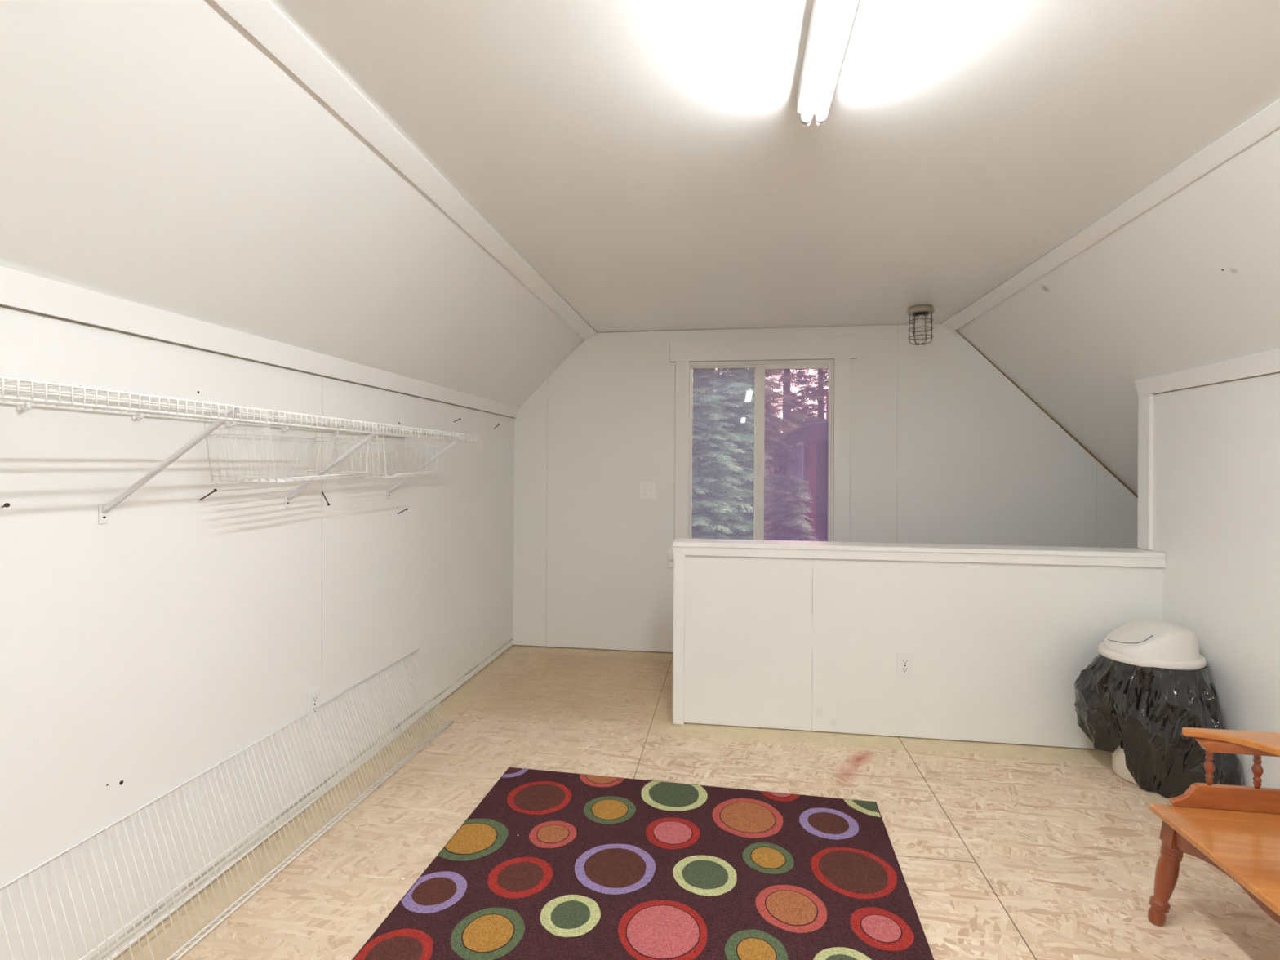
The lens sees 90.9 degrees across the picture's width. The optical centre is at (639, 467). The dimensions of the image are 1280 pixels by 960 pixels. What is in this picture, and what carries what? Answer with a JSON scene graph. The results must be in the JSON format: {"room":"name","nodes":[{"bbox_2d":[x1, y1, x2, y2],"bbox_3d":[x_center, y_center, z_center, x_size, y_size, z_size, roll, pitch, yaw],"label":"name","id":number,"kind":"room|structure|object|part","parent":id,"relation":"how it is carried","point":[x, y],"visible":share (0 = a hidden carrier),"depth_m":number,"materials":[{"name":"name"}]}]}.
{"room":"attic room","nodes":[
{"label":"attic room","id":0,"kind":"room"},
{"bbox_2d":[0,306,514,959],"bbox_3d":[-1.684,0.434,0.145,0.172,1.780,9.002,0,0,9],"label":"wall","id":1,"kind":"structure","parent":0,"point":[143,650],"depth_m":1.87,"materials":[{"name":"white paint"}]},
{"bbox_2d":[1,502,9,507],"bbox_3d":[-1.384,0.083,1.371,0.091,0.014,0.010,0,0,40],"label":"nail","id":2,"kind":"object","parent":1,"relation":"attached to","point":[6,504],"visible":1,"depth_m":1.34,"materials":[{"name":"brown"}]},
{"bbox_2d":[199,488,217,500],"bbox_3d":[-1.304,0.083,1.897,0.076,0.038,0.010,0,0,22],"label":"nail","id":3,"kind":"object","parent":1,"relation":"attached to","point":[214,490],"visible":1,"depth_m":1.89,"materials":[{"name":"brown"}]},
{"bbox_2d":[0,374,479,524],"bbox_3d":[-1.146,-0.005,1.855,0.409,0.302,2.428,0,0,8],"label":"wire shelf","id":4,"kind":"object","parent":1,"relation":"attached to","point":[230,415],"visible":0.99,"depth_m":1.59,"materials":[{"name":"white metal"}]},
{"bbox_3d":[-1.378,0.120,1.616,0.005,0.050,0.022,0,0,8],"label":"foot plate","id":5,"kind":"part","parent":4,"relation":"part of","materials":[{"name":"white plastic"}]},
{"bbox_2d":[204,417,370,483],"bbox_3d":[-1.143,-0.057,2.103,0.268,0.202,0.556,0,0,8],"label":"wire basket","id":6,"kind":"object","parent":4,"relation":"hanging from","point":[302,477],"visible":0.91,"depth_m":2.01,"materials":[{"name":"white metal"}]},
{"bbox_3d":[-1.186,-0.037,1.868,0.260,0.160,0.034,0,0,18],"label":"panel","id":7,"kind":"part","parent":6,"relation":"part of","materials":[{"name":"white plastic"}]},
{"bbox_3d":[-1.271,-0.034,2.143,0.004,0.154,0.506,0,0,8],"label":"panel","id":8,"kind":"part","parent":6,"relation":"part of","materials":[{"name":"white plastic"}]},
{"bbox_3d":[-1.116,-0.043,2.344,0.256,0.148,0.052,0,0,13],"label":"panel","id":9,"kind":"part","parent":6,"relation":"part of","materials":[{"name":"white plastic"}]},
{"bbox_3d":[-1.274,0.120,2.274,0.005,0.050,0.022,0,0,8],"label":"foot plate","id":10,"kind":"part","parent":4,"relation":"part of","materials":[{"name":"white plastic"}]},
{"bbox_2d":[334,431,440,478],"bbox_3d":[-1.058,-0.059,2.686,0.268,0.197,0.528,0,0,8],"label":"wire basket","id":11,"kind":"object","parent":4,"relation":"hanging from","point":[380,475],"visible":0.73,"depth_m":2.67,"materials":[{"name":"white metal"}]},
{"bbox_3d":[-1.102,-0.036,2.473,0.273,0.150,0.041,0,0,28],"label":"panel","id":12,"kind":"part","parent":11,"relation":"part of","materials":[{"name":"white plastic"}]},
{"bbox_3d":[-1.184,-0.015,2.740,0.004,0.106,0.434,0,0,8],"label":"panel","id":13,"kind":"part","parent":11,"relation":"part of","materials":[{"name":"white plastic"}]},
{"bbox_3d":[-1.041,-0.040,2.892,0.265,0.143,0.034,0,0,27],"label":"panel","id":14,"kind":"part","parent":11,"relation":"part of","materials":[{"name":"white plastic"}]},
{"bbox_3d":[-1.170,0.121,2.930,0.005,0.050,0.022,0,0,8],"label":"foot plate","id":15,"kind":"part","parent":4,"relation":"part of","materials":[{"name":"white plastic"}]},
{"bbox_2d":[0,266,518,417],"bbox_3d":[-1.607,-0.395,0.129,0.034,0.091,8.991,0,0,9],"label":"trim","id":16,"kind":"structure","parent":1,"relation":"attached to","point":[20,291],"depth_m":1.85,"materials":[{"name":"paint"}]},
{"bbox_2d":[307,686,319,722],"bbox_3d":[-1.250,0.908,2.416,0.008,0.114,0.070,0,0,8],"label":"wall outlet","id":17,"kind":"object","parent":1,"relation":"attached to","point":[313,695],"visible":1,"depth_m":2.41,"materials":[{"name":"white plastic"}]},
{"bbox_2d":[311,704,317,714],"bbox_3d":[-1.248,0.928,2.416,0.003,0.028,0.034,0,0,8],"label":"receptacle","id":18,"kind":"object","parent":17,"relation":"attached to","point":[314,707],"depth_m":2.41,"materials":[{"name":"grey plastic"}]},
{"bbox_2d":[311,694,318,703],"bbox_3d":[-1.248,0.889,2.416,0.003,0.028,0.034,0,0,8],"label":"receptacle","id":19,"kind":"object","parent":17,"relation":"attached to","point":[314,697],"depth_m":2.42,"materials":[{"name":"grey plastic"}]},
{"bbox_2d":[321,491,329,506],"bbox_3d":[-1.221,0.119,2.442,0.010,0.055,0.083,0,0,-44],"label":"nail","id":20,"kind":"object","parent":1,"relation":"attached to","point":[328,504],"visible":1,"depth_m":2.44,"materials":[{"name":"brown"}]},
{"bbox_2d":[0,0,584,408],"bbox_3d":[-1.413,-0.692,0.101,1.050,0.825,9.190,0,0,8],"label":"sloped ceiling","id":21,"kind":"structure","parent":0,"point":[154,153],"depth_m":1.60,"materials":[{"name":"paint"}]},
{"bbox_2d":[213,0,596,340],"bbox_3d":[-0.983,-0.939,0.038,0.086,0.056,8.990,0,0,8],"label":"trim","id":22,"kind":"structure","parent":21,"relation":"attached to","point":[261,19],"depth_m":1.73,"materials":[{"name":"paint"}]},
{"bbox_2d":[113,644,1279,959],"bbox_3d":[0.134,1.314,-0.142,3.920,0.030,9.260,0,0,8],"label":"floor","id":23,"kind":"structure","parent":0,"point":[1002,851],"depth_m":2.30,"materials":[{"name":"beige wood"}]},
{"bbox_2d":[0,648,453,959],"bbox_3d":[-1.235,1.107,2.018,0.194,0.366,2.402,0,0,10],"label":"wire shelf","id":24,"kind":"object","parent":23,"relation":"on","point":[78,843],"visible":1,"depth_m":1.95,"materials":[{"name":"white metal"}]},
{"bbox_2d":[351,767,933,959],"bbox_3d":[-0.013,1.292,1.519,1.498,0.012,2.130,0,0,10],"label":"rug","id":25,"kind":"object","parent":23,"relation":"on","point":[548,864],"visible":1,"depth_m":1.96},
{"bbox_2d":[1097,618,1206,784],"bbox_3d":[2.151,0.978,2.656,0.362,0.662,0.333,0,0,8],"label":"trash can","id":26,"kind":"object","parent":23,"relation":"on","point":[1148,642],"visible":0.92,"depth_m":2.57,"materials":[{"name":"white plastic"}]},
{"bbox_2d":[1103,618,1199,660],"bbox_3d":[2.153,0.711,2.656,0.320,0.127,0.294,0,0,8],"label":"lid","id":27,"kind":"object","parent":26,"relation":"attached to","point":[1148,639],"depth_m":2.57,"materials":[{"name":"white plastic"}]},
{"bbox_2d":[1074,653,1244,798],"bbox_3d":[2.121,1.053,2.629,0.442,0.509,0.467,0,0,8],"label":"trash bag","id":28,"kind":"object","parent":26,"relation":"on","point":[1144,711],"visible":0.8,"depth_m":2.50,"materials":[{"name":"black plastic"}]},
{"bbox_2d":[1147,727,1279,926],"bbox_3d":[1.670,1.037,1.431,0.514,0.548,0.816,0,0,8],"label":"wooden bench","id":29,"kind":"object","parent":23,"relation":"on","point":[1235,829],"visible":1,"depth_m":1.77,"materials":[{"name":"brown wood"}]},
{"bbox_3d":[1.507,1.154,1.793,0.088,0.311,0.064,0,0,8],"label":"leg","id":30,"kind":"part","parent":29,"relation":"part of","materials":[{"name":"red wood"}]},
{"bbox_2d":[1182,727,1279,756],"bbox_3d":[1.762,0.774,1.725,0.382,0.021,0.208,0,0,8],"label":"shelf","id":31,"kind":"object","parent":29,"relation":"attached to","point":[1268,742],"depth_m":1.79,"materials":[{"name":"brown wood"}]},
{"bbox_3d":[1.783,0.800,1.786,0.359,0.030,0.028,0,0,8],"label":"shelf rail","id":32,"kind":"part","parent":29,"relation":"part of","materials":[{"name":"brown wood"}]},
{"bbox_2d":[269,0,1279,333],"bbox_3d":[0.193,-1.020,-0.134,2.510,0.120,9.190,0,0,8],"label":"ceiling","id":33,"kind":"structure","parent":0,"point":[654,162],"depth_m":1.78,"materials":[{"name":"paint"}]},
{"bbox_2d":[796,0,858,126],"bbox_3d":[0.354,-0.916,1.005,0.080,0.087,1.220,0,0,8],"label":"fluorescent light","id":34,"kind":"object","parent":33,"relation":"attached to","point":[831,21],"visible":1,"depth_m":1.36,"materials":[{"name":"white metal"}]},
{"bbox_2d":[800,111,825,126],"bbox_3d":[0.441,-0.887,1.603,0.060,0.030,0.008,0,0,8],"label":"socket","id":35,"kind":"object","parent":34,"relation":"attached to","point":[819,122],"depth_m":1.60,"materials":[{"name":"white plastic"}]},
{"bbox_2d":[906,304,934,345],"bbox_3d":[1.666,-0.842,3.738,0.148,0.220,0.148,0,0,8],"label":"light","id":36,"kind":"object","parent":33,"relation":"attached to","point":[920,313],"visible":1,"depth_m":3.70,"materials":[{"name":"white glass"}]},
{"bbox_2d":[912,313,928,339],"bbox_3d":[1.666,-0.837,3.738,0.088,0.150,0.088,0,0,8],"label":"glass jar","id":37,"kind":"object","parent":36,"relation":"on","point":[918,322],"depth_m":3.70,"materials":[{"name":"glass"}]},
{"bbox_2d":[512,323,1139,653],"bbox_3d":[1.206,1.355,4.325,4.850,4.900,0.130,0,0,8],"label":"wall","id":38,"kind":"structure","parent":0,"point":[946,448],"depth_m":4.32,"materials":[{"name":"paint"}]},
{"bbox_2d":[639,481,656,498],"bbox_3d":[0.054,0.160,4.418,0.118,0.117,0.020,0,0,8],"label":"light switch","id":39,"kind":"object","parent":38,"relation":"attached to","point":[646,490],"visible":1,"depth_m":4.42,"materials":[{"name":"white plastic"}]},
{"bbox_2d":[667,547,673,568],"bbox_3d":[0.250,0.631,4.391,0.108,0.136,0.016,0,0,8],"label":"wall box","id":40,"kind":"object","parent":38,"relation":"attached to","point":[670,550],"visible":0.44,"depth_m":4.39,"materials":[{"name":"white plastic"}]},
{"bbox_2d":[668,337,856,559],"bbox_3d":[0.828,-0.086,4.331,1.258,1.585,0.150,0,0,8],"label":"window","id":41,"kind":"structure","parent":38,"relation":"in","point":[842,350],"depth_m":4.31,"materials":[{"name":"paint"}]},
{"bbox_3d":[0.820,0.621,4.286,1.250,0.035,0.060,0,0,8],"label":"sill","id":42,"kind":"part","parent":41,"relation":"part of","materials":[{"name":"paint"}]},
{"bbox_3d":[0.292,-0.020,4.385,0.101,1.446,0.018,0,0,8],"label":"casing","id":43,"kind":"part","parent":41,"relation":"part of","materials":[{"name":"paint"}]},
{"bbox_3d":[0.596,-0.065,4.410,0.477,1.294,0.030,0,0,8],"label":"fixed sash","id":44,"kind":"part","parent":41,"relation":"part of","materials":[{"name":"clear glass"}]},
{"bbox_3d":[0.808,0.010,4.312,0.020,0.135,0.023,0,0,8],"label":"handle","id":45,"kind":"part","parent":41,"relation":"part of","materials":[{"name":"white plastic"}]},
{"bbox_3d":[0.827,-0.062,4.359,0.976,1.330,0.094,0,0,8],"label":"frame","id":46,"kind":"part","parent":41,"relation":"part of","materials":[{"name":"white plastic"}]},
{"bbox_3d":[0.828,-0.806,4.305,1.258,0.146,0.022,0,0,8],"label":"head casing","id":47,"kind":"part","parent":41,"relation":"part of","materials":[{"name":"paint"}]},
{"bbox_3d":[1.045,-0.063,4.303,0.501,1.294,0.030,0,0,8],"label":"sliding sash","id":48,"kind":"part","parent":41,"relation":"part of","materials":[{"name":"clear glass"}]},
{"bbox_3d":[1.355,-0.014,4.229,0.111,1.446,0.018,0,0,8],"label":"casing","id":49,"kind":"part","parent":41,"relation":"part of","materials":[{"name":"paint"}]},
{"bbox_2d":[672,537,1166,749],"bbox_3d":[1.285,0.843,3.103,2.248,0.922,0.177,0,0,8],"label":"wall","id":50,"kind":"structure","parent":0,"point":[779,634],"depth_m":3.04,"materials":[{"name":"paint"}]},
{"bbox_3d":[0.199,0.849,3.189,0.051,0.896,0.017,0,0,8],"label":"trim","id":51,"kind":"part","parent":50,"relation":"part of","materials":[{"name":"paint"}]},
{"bbox_2d":[897,653,912,677],"bbox_3d":[1.277,0.954,3.035,0.070,0.114,0.008,0,0,8],"label":"wall outlet","id":52,"kind":"object","parent":50,"relation":"attached to","point":[904,661],"visible":1,"depth_m":3.03,"materials":[{"name":"white plastic"}]},
{"bbox_2d":[901,666,908,672],"bbox_3d":[1.277,0.974,3.033,0.034,0.028,0.003,0,0,8],"label":"receptacle","id":53,"kind":"object","parent":52,"relation":"attached to","point":[904,669],"depth_m":3.03,"materials":[{"name":"grey plastic"}]},
{"bbox_2d":[901,658,908,664],"bbox_3d":[1.277,0.934,3.033,0.034,0.028,0.003,0,0,8],"label":"receptacle","id":54,"kind":"object","parent":52,"relation":"attached to","point":[904,661],"depth_m":3.03,"materials":[{"name":"grey plastic"}]},
{"bbox_3d":[1.282,0.428,3.031,2.236,0.044,0.017,0,0,8],"label":"trim","id":55,"kind":"part","parent":50,"relation":"part of","materials":[{"name":"paint"}]},
{"bbox_2d":[955,126,1279,495],"bbox_3d":[2.168,-0.289,-0.423,1.690,1.721,9.190,0,0,8],"label":"wall","id":56,"kind":"structure","parent":0,"point":[1193,279],"depth_m":2.60,"materials":[{"name":"paint"}]},
{"bbox_2d":[941,98,1279,331],"bbox_3d":[1.423,-0.927,-0.314,0.084,0.057,8.991,0,0,8],"label":"trim","id":57,"kind":"structure","parent":56,"relation":"attached to","point":[1268,119],"depth_m":2.21,"materials":[{"name":"paint"}]},
{"bbox_2d":[1152,373,1279,788],"bbox_3d":[1.884,0.439,-0.960,0.108,1.740,8.045,0,0,8],"label":"wall","id":58,"kind":"structure","parent":0,"point":[1216,509],"depth_m":2.50,"materials":[{"name":"paint"}]},
{"bbox_2d":[1137,394,1153,550],"bbox_3d":[2.400,0.021,2.988,0.018,0.730,0.083,0,0,8],"label":"trim","id":59,"kind":"structure","parent":58,"relation":"attached to","point":[1145,407],"depth_m":2.97,"materials":[{"name":"paint"}]},
{"bbox_2d":[1134,347,1279,395],"bbox_3d":[1.825,-0.389,-0.900,0.035,0.090,7.945,0,0,8],"label":"trim","id":60,"kind":"structure","parent":58,"relation":"attached to","point":[1266,362],"depth_m":2.55,"materials":[{"name":"paint"}]},
{"label":"outside","id":61,"kind":"structure","parent":0,"visible":0},
{"bbox_3d":[4.654,4.075,32.005,80.000,0.100,55.310,0,0,8],"label":"ground","id":62,"kind":"structure","parent":61,"visible":0},
{"bbox_2d":[691,393,770,539],"bbox_3d":[0.826,1.477,8.734,3.269,5.054,3.336,0,0,-43],"label":"spruce tree","id":63,"kind":"object","parent":62,"relation":"on","point":[708,435],"visible":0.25,"depth_m":8.47,"materials":[{"name":"green plant"}]},
{"bbox_2d":[718,458,773,539],"bbox_3d":[4.823,0.143,27.649,4.484,7.769,4.972,0,0,39],"label":"sunlit tree","id":64,"kind":"object","parent":62,"relation":"on","point":[766,521],"visible":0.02,"depth_m":26.72,"materials":[{"name":"green plant"}]},
{"bbox_2d":[692,377,805,540],"bbox_3d":[1.484,1.228,10.757,3.596,5.559,3.670,0,0,29],"label":"spruce tree","id":65,"kind":"object","parent":62,"relation":"on","point":[734,398],"visible":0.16,"depth_m":10.60,"materials":[{"name":"green plant"}]},
{"bbox_2d":[703,368,802,539],"bbox_3d":[3.013,-0.369,17.689,4.292,8.771,4.822,0,0,-28],"label":"fir tree","id":66,"kind":"object","parent":62,"relation":"on","point":[768,408],"visible":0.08,"depth_m":17.07,"materials":[{"name":"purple plant"}]},
{"bbox_2d":[692,368,827,528],"bbox_3d":[1.629,-0.758,13.200,4.665,9.534,5.241,0,0,35],"label":"fir tree","id":67,"kind":"object","parent":62,"relation":"on","point":[700,376],"visible":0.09,"depth_m":12.61,"materials":[{"name":"green plant"}]},
{"bbox_2d":[744,473,818,541],"bbox_3d":[2.058,2.040,8.762,2.602,3.942,2.550,0,0,10],"label":"spruce tree","id":68,"kind":"object","parent":62,"relation":"on","point":[782,508],"visible":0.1,"depth_m":8.70,"materials":[{"name":"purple plant"}]},
{"bbox_2d":[766,368,828,434],"bbox_3d":[5.174,-2.473,21.602,5.111,13.006,4.655,0,0,-3],"label":"fir tree","id":69,"kind":"object","parent":62,"relation":"on","point":[790,376],"visible":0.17,"depth_m":21.71,"materials":[{"name":"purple plant"}]},
{"bbox_2d":[772,388,828,541],"bbox_3d":[5.131,1.192,14.964,3.960,5.670,9.500,0,0,8],"label":"outbuilding","id":70,"kind":"structure","parent":62,"relation":"on","point":[814,467],"depth_m":13.21,"materials":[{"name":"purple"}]},
{"bbox_3d":[3.534,-0.112,14.591,0.030,0.700,0.900,0,0,7],"label":"pane","id":71,"kind":"part","parent":70,"relation":"part of","materials":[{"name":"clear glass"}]},
{"bbox_3d":[3.379,-0.118,13.224,0.030,0.710,0.750,0,0,7],"label":"pane","id":72,"kind":"part","parent":70,"relation":"part of","materials":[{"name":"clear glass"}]},
{"bbox_2d":[772,368,828,422],"bbox_3d":[7.044,-1.942,23.990,4.282,11.966,4.702,0,0,-45],"label":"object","id":73,"kind":"object","parent":62,"relation":"on","point":[823,372],"visible":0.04,"depth_m":23.66,"materials":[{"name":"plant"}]}
]}

